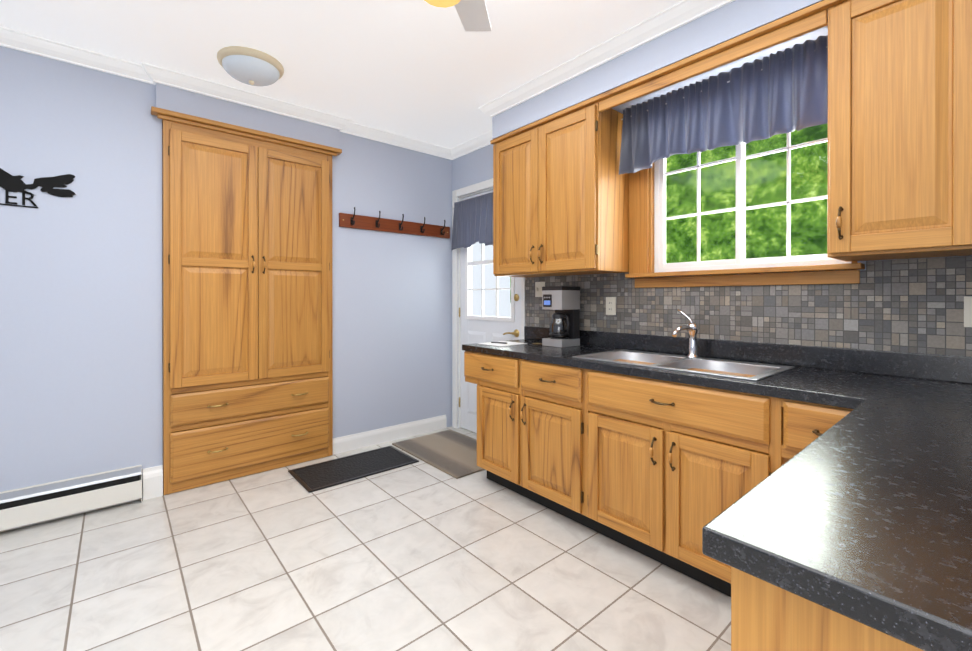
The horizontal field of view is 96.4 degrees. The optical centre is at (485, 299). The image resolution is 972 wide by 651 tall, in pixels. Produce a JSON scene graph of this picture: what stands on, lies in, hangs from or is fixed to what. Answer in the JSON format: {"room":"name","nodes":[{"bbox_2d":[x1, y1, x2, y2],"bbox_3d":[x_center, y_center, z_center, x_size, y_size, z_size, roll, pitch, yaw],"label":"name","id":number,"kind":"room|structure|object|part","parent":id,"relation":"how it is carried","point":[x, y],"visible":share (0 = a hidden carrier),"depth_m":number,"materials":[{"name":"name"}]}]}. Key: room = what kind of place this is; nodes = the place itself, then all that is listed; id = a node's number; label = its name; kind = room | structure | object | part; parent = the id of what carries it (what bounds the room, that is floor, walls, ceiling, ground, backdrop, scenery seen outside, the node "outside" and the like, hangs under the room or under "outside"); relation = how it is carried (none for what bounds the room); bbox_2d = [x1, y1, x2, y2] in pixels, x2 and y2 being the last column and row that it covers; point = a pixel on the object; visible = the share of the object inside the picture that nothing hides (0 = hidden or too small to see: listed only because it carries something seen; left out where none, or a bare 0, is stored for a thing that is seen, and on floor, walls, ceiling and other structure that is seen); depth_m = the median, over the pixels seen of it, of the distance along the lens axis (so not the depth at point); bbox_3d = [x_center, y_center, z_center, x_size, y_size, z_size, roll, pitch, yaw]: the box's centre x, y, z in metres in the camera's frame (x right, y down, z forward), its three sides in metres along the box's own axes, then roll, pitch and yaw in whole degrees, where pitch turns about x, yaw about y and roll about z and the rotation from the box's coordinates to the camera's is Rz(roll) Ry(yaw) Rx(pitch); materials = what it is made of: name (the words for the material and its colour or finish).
{"room":"kitchen","nodes":[
{"label":"kitchen","id":0,"kind":"room"},
{"bbox_2d":[0,46,451,498],"bbox_3d":[-2.190,-0.090,2.910,4.740,2.640,0.540,0,0,-40],"label":"wall","id":1,"kind":"structure","parent":0,"point":[81,384],"depth_m":2.62,"materials":[{"name":"blue paint"}]},
{"bbox_2d":[0,168,75,207],"bbox_3d":[-2.682,-0.600,2.182,0.909,0.285,0.004,0,0,-40],"label":"sign","id":2,"kind":"object","parent":1,"relation":"attached to","point":[9,183],"visible":1,"depth_m":2.36,"materials":[{"name":"black metal"}]},
{"bbox_2d":[0,465,141,532],"bbox_3d":[-2.819,1.123,2.031,1.900,0.212,0.064,0,0,-40],"label":"baseboard heater","id":3,"kind":"object","parent":1,"relation":"attached to","point":[34,504],"visible":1,"depth_m":2.42,"materials":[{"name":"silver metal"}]},
{"bbox_2d":[0,26,455,159],"bbox_3d":[-2.005,-1.373,2.689,4.500,0.074,0.112,0,0,-40],"label":"crown molding","id":4,"kind":"structure","parent":1,"relation":"attached to","point":[9,38],"depth_m":2.77,"materials":[{"name":"white wood"}]},
{"bbox_2d":[333,415,446,454],"bbox_3d":[-0.798,1.165,3.786,1.098,0.125,0.014,0,0,-40],"label":"baseboard","id":5,"kind":"structure","parent":1,"relation":"attached to","point":[342,444],"depth_m":3.74,"materials":[{"name":"white wood"}]},
{"bbox_2d":[339,207,449,238],"bbox_3d":[-0.738,-0.656,3.783,1.075,0.157,0.085,0,0,-40],"label":"rail","id":6,"kind":"object","parent":1,"relation":"attached to","point":[378,224],"visible":1,"depth_m":3.75,"materials":[{"name":"brown wood"}]},
{"bbox_2d":[0,0,681,148],"bbox_3d":[-0.648,-1.456,1.093,5.100,0.100,4.900,0,0,-40],"label":"ceiling","id":7,"kind":"structure","parent":0,"point":[422,70],"depth_m":2.39,"materials":[{"name":"white paint"}]},
{"bbox_2d":[216,46,283,86],"bbox_3d":[-1.399,-1.344,2.594,0.356,0.130,0.356,0,0,-40],"label":"dome ceiling light","id":8,"kind":"object","parent":7,"relation":"attached to","point":[250,66],"visible":1,"depth_m":2.50,"materials":[{"name":"white glass"}]},
{"bbox_2d":[424,0,491,31],"bbox_3d":[-0.175,-1.193,1.236,1.250,0.424,1.290,0,0,-40],"label":"ceiling fan","id":9,"kind":"object","parent":7,"relation":"hanging from","point":[473,15],"visible":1,"depth_m":1.79,"materials":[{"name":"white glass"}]},
{"bbox_2d":[479,0,734,117],"bbox_3d":[1.032,-1.371,1.979,0.072,0.074,3.272,0,0,-40],"label":"crown molding","id":10,"kind":"structure","parent":7,"relation":"attached to","point":[674,17],"depth_m":2.39,"materials":[{"name":"white wood"}]},
{"bbox_2d":[492,0,827,138],"bbox_3d":[1.253,-1.290,2.054,0.360,0.235,3.300,0,0,-40],"label":"soffit","id":11,"kind":"structure","parent":7,"relation":"attached to","point":[729,21],"depth_m":2.22,"materials":[{"name":"blue paint"}]},
{"bbox_2d":[0,426,730,650],"bbox_3d":[-0.745,1.234,1.214,5.100,0.001,5.200,0,0,-40],"label":"floor","id":12,"kind":"structure","parent":0,"point":[420,555],"depth_m":1.92,"materials":[{"name":"white tile"}]},
{"bbox_2d":[151,106,341,494],"bbox_3d":[-1.717,0.026,3.187,1.186,2.398,0.462,0,0,-40],"label":"pantry","id":13,"kind":"object","parent":12,"relation":"on","point":[247,365],"visible":1,"depth_m":2.98,"materials":[{"name":"brown wood"}]},
{"bbox_3d":[-1.792,-0.252,2.887,0.499,1.627,0.020,0,0,-40],"label":"door","id":14,"kind":"part","parent":13,"relation":"part of","materials":[{"name":"brown wood"}]},
{"bbox_3d":[-1.601,1.002,3.053,1.002,0.316,0.020,0,0,-40],"label":"drawer","id":15,"kind":"part","parent":13,"relation":"part of","materials":[{"name":"brown wood"}]},
{"bbox_3d":[-1.601,0.704,3.052,1.002,0.200,0.020,0,0,-40],"label":"drawer","id":16,"kind":"part","parent":13,"relation":"part of","materials":[{"name":"brown wood"}]},
{"bbox_3d":[-1.569,0.353,3.038,0.644,1.313,0.041,0,0,-40],"label":"handle","id":17,"kind":"part","parent":13,"relation":"part of","materials":[{"name":"gold metal"}]},
{"bbox_3d":[-1.409,-0.252,3.213,0.499,1.627,0.020,0,0,-40],"label":"door","id":18,"kind":"part","parent":13,"relation":"part of","materials":[{"name":"brown wood"}]},
{"bbox_2d":[288,446,418,492],"bbox_3d":[-0.957,1.223,3.184,0.810,0.010,0.445,0,0,-40],"label":"mat","id":19,"kind":"object","parent":12,"relation":"on","point":[322,475],"visible":1,"depth_m":3.15,"materials":[{"name":"rubber"}]},
{"bbox_2d":[392,430,484,478],"bbox_3d":[-0.269,1.222,3.510,0.600,0.010,0.920,0,0,-40],"label":"area rug","id":20,"kind":"object","parent":12,"relation":"on","point":[452,453],"visible":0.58,"depth_m":3.47,"materials":[{"name":"beige fabric"}]},
{"bbox_2d":[477,457,521,494],"bbox_3d":[0.309,0.792,2.953,0.633,0.869,0.446,0,0,-40],"label":"base cabinet","id":21,"kind":"object","parent":12,"relation":"on","point":[499,476],"depth_m":2.78,"materials":[{"name":"brown wood"}]},
{"bbox_3d":[0.020,0.452,2.820,0.020,0.172,0.527,0,0,-40],"label":"drawer","id":22,"kind":"part","parent":21,"relation":"part of","materials":[{"name":"brown wood"}]},
{"bbox_3d":[0.071,0.846,2.761,0.020,0.535,0.390,0,0,-40],"label":"door","id":23,"kind":"part","parent":21,"relation":"part of","materials":[{"name":"brown wood"}]},
{"bbox_2d":[522,481,585,525],"bbox_3d":[0.572,0.793,2.644,0.633,0.869,0.554,0,0,-40],"label":"base cabinet","id":24,"kind":"object","parent":12,"relation":"on","point":[563,506],"depth_m":2.45,"materials":[{"name":"brown wood"}]},
{"bbox_3d":[0.352,0.453,2.428,0.020,0.172,0.440,0,0,-40],"label":"drawer","id":25,"kind":"part","parent":24,"relation":"part of","materials":[{"name":"brown wood"}]},
{"bbox_3d":[0.356,0.847,2.426,0.020,0.535,0.430,0,0,-40],"label":"door","id":26,"kind":"part","parent":24,"relation":"part of","materials":[{"name":"brown wood"}]},
{"bbox_2d":[586,509,685,574],"bbox_3d":[1.014,0.794,2.123,0.633,0.869,0.895,0,0,-40],"label":"base cabinet","id":27,"kind":"object","parent":12,"relation":"on","point":[673,557],"depth_m":2.06,"materials":[{"name":"brown wood"}]},
{"bbox_3d":[0.656,0.848,2.072,0.020,0.535,0.397,0,0,-40],"label":"door","id":28,"kind":"part","parent":27,"relation":"part of","materials":[{"name":"brown wood"}]},
{"bbox_3d":[0.785,0.454,1.920,0.020,0.172,0.815,0,0,-40],"label":"drawer","id":29,"kind":"part","parent":27,"relation":"part of","materials":[{"name":"brown wood"}]},
{"bbox_3d":[0.922,0.848,1.760,0.020,0.535,0.392,0,0,-40],"label":"door","id":30,"kind":"part","parent":27,"relation":"part of","materials":[{"name":"brown wood"}]},
{"bbox_2d":[686,553,909,650],"bbox_3d":[1.163,0.798,0.593,1.205,0.869,1.176,0,0,-40],"label":"base cabinet","id":31,"kind":"object","parent":12,"relation":"on","point":[762,619],"depth_m":0.58,"materials":[{"name":"brown wood"}]},
{"bbox_2d":[462,337,971,650],"bbox_3d":[0.686,0.339,1.581,1.834,0.040,3.300,0,0,-40],"label":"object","id":32,"kind":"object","parent":31,"relation":"on","point":[847,496],"depth_m":1.50,"materials":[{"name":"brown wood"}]},
{"bbox_2d":[477,341,541,345],"bbox_3d":[0.178,0.308,3.051,0.350,0.012,0.325,0,0,-40],"label":"papers","id":33,"kind":"object","parent":32,"relation":"on","point":[503,343],"visible":0.9,"depth_m":3.05,"materials":[{"name":"white paper"}]},
{"bbox_2d":[542,286,579,347],"bbox_3d":[0.513,0.115,2.930,0.197,0.398,0.195,0,0,-40],"label":"coffee maker","id":34,"kind":"object","parent":32,"relation":"on","point":[563,302],"visible":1,"depth_m":2.88,"materials":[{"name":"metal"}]},
{"bbox_2d":[570,349,797,380],"bbox_3d":[0.947,0.407,2.186,0.494,0.192,0.894,0,0,-40],"label":"sink","id":35,"kind":"object","parent":32,"relation":"in","point":[716,366],"depth_m":2.20,"materials":[{"name":"silver metal"}]},
{"bbox_2d":[670,309,701,356],"bbox_3d":[1.014,0.183,2.280,0.245,0.256,0.120,0,0,-40],"label":"faucet","id":36,"kind":"object","parent":32,"relation":"on","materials":[{"name":"silver metal"}]},
{"bbox_3d":[1.153,0.456,1.488,0.020,0.172,0.230,0,0,-40],"label":"drawer","id":37,"kind":"part","parent":31,"relation":"part of","materials":[{"name":"brown wood"}]},
{"bbox_2d":[452,144,971,356],"bbox_3d":[1.119,-0.089,2.600,0.140,2.640,4.540,0,0,-40],"label":"wall","id":38,"kind":"structure","parent":0,"point":[472,168],"depth_m":3.92,"materials":[{"name":"blue paint"}]},
{"bbox_2d":[451,192,492,250],"bbox_3d":[-0.037,-0.672,3.752,0.088,0.451,0.915,0,0,-40],"label":"curtain valance","id":39,"kind":"object","parent":38,"relation":"attached to","point":[472,221],"visible":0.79,"depth_m":3.84,"materials":[{"name":"fabric"}]},
{"bbox_2d":[452,130,492,157],"bbox_3d":[-0.001,-1.375,3.751,0.072,0.074,0.910,0,0,-40],"label":"crown molding","id":40,"kind":"structure","parent":38,"relation":"attached to","point":[483,140],"depth_m":3.88,"materials":[{"name":"white wood"}]},
{"bbox_2d":[452,178,524,428],"bbox_3d":[0.048,0.098,3.845,0.158,2.260,0.966,0,0,-40],"label":"door frame","id":41,"kind":"structure","parent":38,"relation":"attached to","point":[456,318],"depth_m":4.12,"materials":[{"name":"white wood"}]},
{"bbox_2d":[461,190,520,432],"bbox_3d":[0.023,0.135,3.801,0.098,2.162,0.830,0,0,-40],"label":"entry door","id":42,"kind":"structure","parent":38,"relation":"in","point":[482,328],"depth_m":3.94,"materials":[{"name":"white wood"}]},
{"bbox_2d":[490,94,628,277],"bbox_3d":[0.475,-0.670,2.971,0.353,1.004,0.910,0,0,-40],"label":"upper cabinet","id":43,"kind":"object","parent":38,"relation":"attached to","point":[561,198],"depth_m":2.71,"materials":[{"name":"brown wood"}]},
{"bbox_3d":[0.203,-0.654,3.034,0.020,0.948,0.442,0,0,-40],"label":"door","id":44,"kind":"part","parent":43,"relation":"part of","materials":[{"name":"brown wood"}]},
{"bbox_3d":[0.325,-0.293,2.844,0.041,0.127,0.094,0,0,-40],"label":"handle","id":45,"kind":"part","parent":43,"relation":"part of","materials":[{"name":"brown metal"}]},
{"bbox_3d":[0.493,-0.654,2.692,0.020,0.948,0.442,0,0,-40],"label":"door","id":46,"kind":"part","parent":43,"relation":"part of","materials":[{"name":"brown wood"}]},
{"bbox_2d":[625,130,864,287],"bbox_3d":[1.280,-0.591,2.313,0.185,1.045,1.127,0,0,-40],"label":"kitchen window","id":47,"kind":"structure","parent":38,"relation":"in","point":[661,218],"depth_m":2.35,"materials":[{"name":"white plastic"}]},
{"bbox_2d":[619,35,827,174],"bbox_3d":[1.155,-0.942,2.251,0.118,0.413,1.050,0,0,-40],"label":"valance curtain","id":48,"kind":"object","parent":47,"relation":"attached to","point":[779,92],"visible":0.98,"depth_m":2.18,"materials":[{"name":"fabric"}]},
{"bbox_2d":[524,326,971,384],"bbox_3d":[1.374,0.267,2.166,0.014,0.099,3.300,0,0,-40],"label":"backsplash","id":49,"kind":"structure","parent":38,"relation":"attached to","point":[932,367],"depth_m":2.01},
{"bbox_2d":[525,256,971,356],"bbox_3d":[1.384,0.027,2.172,0.009,0.382,3.301,0,0,-40],"label":"backsplash","id":50,"kind":"structure","parent":38,"relation":"attached to","point":[909,305],"depth_m":2.02,"materials":[{"name":"tile"}]},
{"bbox_2d":[535,282,544,296],"bbox_3d":[0.408,-0.074,3.301,0.014,0.115,0.100,0,0,-40],"label":"double light switch","id":51,"kind":"object","parent":50,"relation":"attached to","point":[538,288],"visible":0.9,"depth_m":3.31,"materials":[{"name":"beige plastic"}]},
{"bbox_2d":[606,297,615,314],"bbox_3d":[0.812,0.045,2.831,0.008,0.116,0.072,0,0,-40],"label":"electrical outlet","id":52,"kind":"object","parent":50,"relation":"attached to","point":[610,305],"visible":1,"depth_m":2.83,"materials":[{"name":"beige plastic"}]},
{"bbox_2d":[964,296,971,326],"bbox_3d":[1.839,0.048,1.624,0.008,0.116,0.072,0,0,-40],"label":"electrical outlet","id":53,"kind":"object","parent":50,"relation":"attached to","point":[967,311],"visible":1,"depth_m":1.64,"materials":[{"name":"beige plastic"}]},
{"bbox_2d":[822,0,971,261],"bbox_3d":[1.724,-0.667,1.503,0.353,1.004,0.810,0,0,-40],"label":"upper cabinet","id":54,"kind":"object","parent":38,"relation":"attached to","point":[899,184],"depth_m":1.54,"materials":[{"name":"brown wood"}]},
{"bbox_3d":[1.470,-0.290,1.497,0.041,0.127,0.416,0,0,-40],"label":"handle","id":55,"kind":"part","parent":54,"relation":"part of","materials":[{"name":"brown metal"}]},
{"bbox_3d":[1.468,-0.651,1.546,0.020,0.948,0.392,0,0,-40],"label":"door","id":56,"kind":"part","parent":54,"relation":"part of","materials":[{"name":"brown wood"}]},
{"label":"outside","id":57,"kind":"structure","parent":0,"visible":0},
{"bbox_2d":[510,123,827,316],"bbox_3d":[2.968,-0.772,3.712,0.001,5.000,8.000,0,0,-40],"label":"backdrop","id":58,"kind":"structure","parent":57,"point":[685,192],"depth_m":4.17,"materials":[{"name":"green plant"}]}
]}

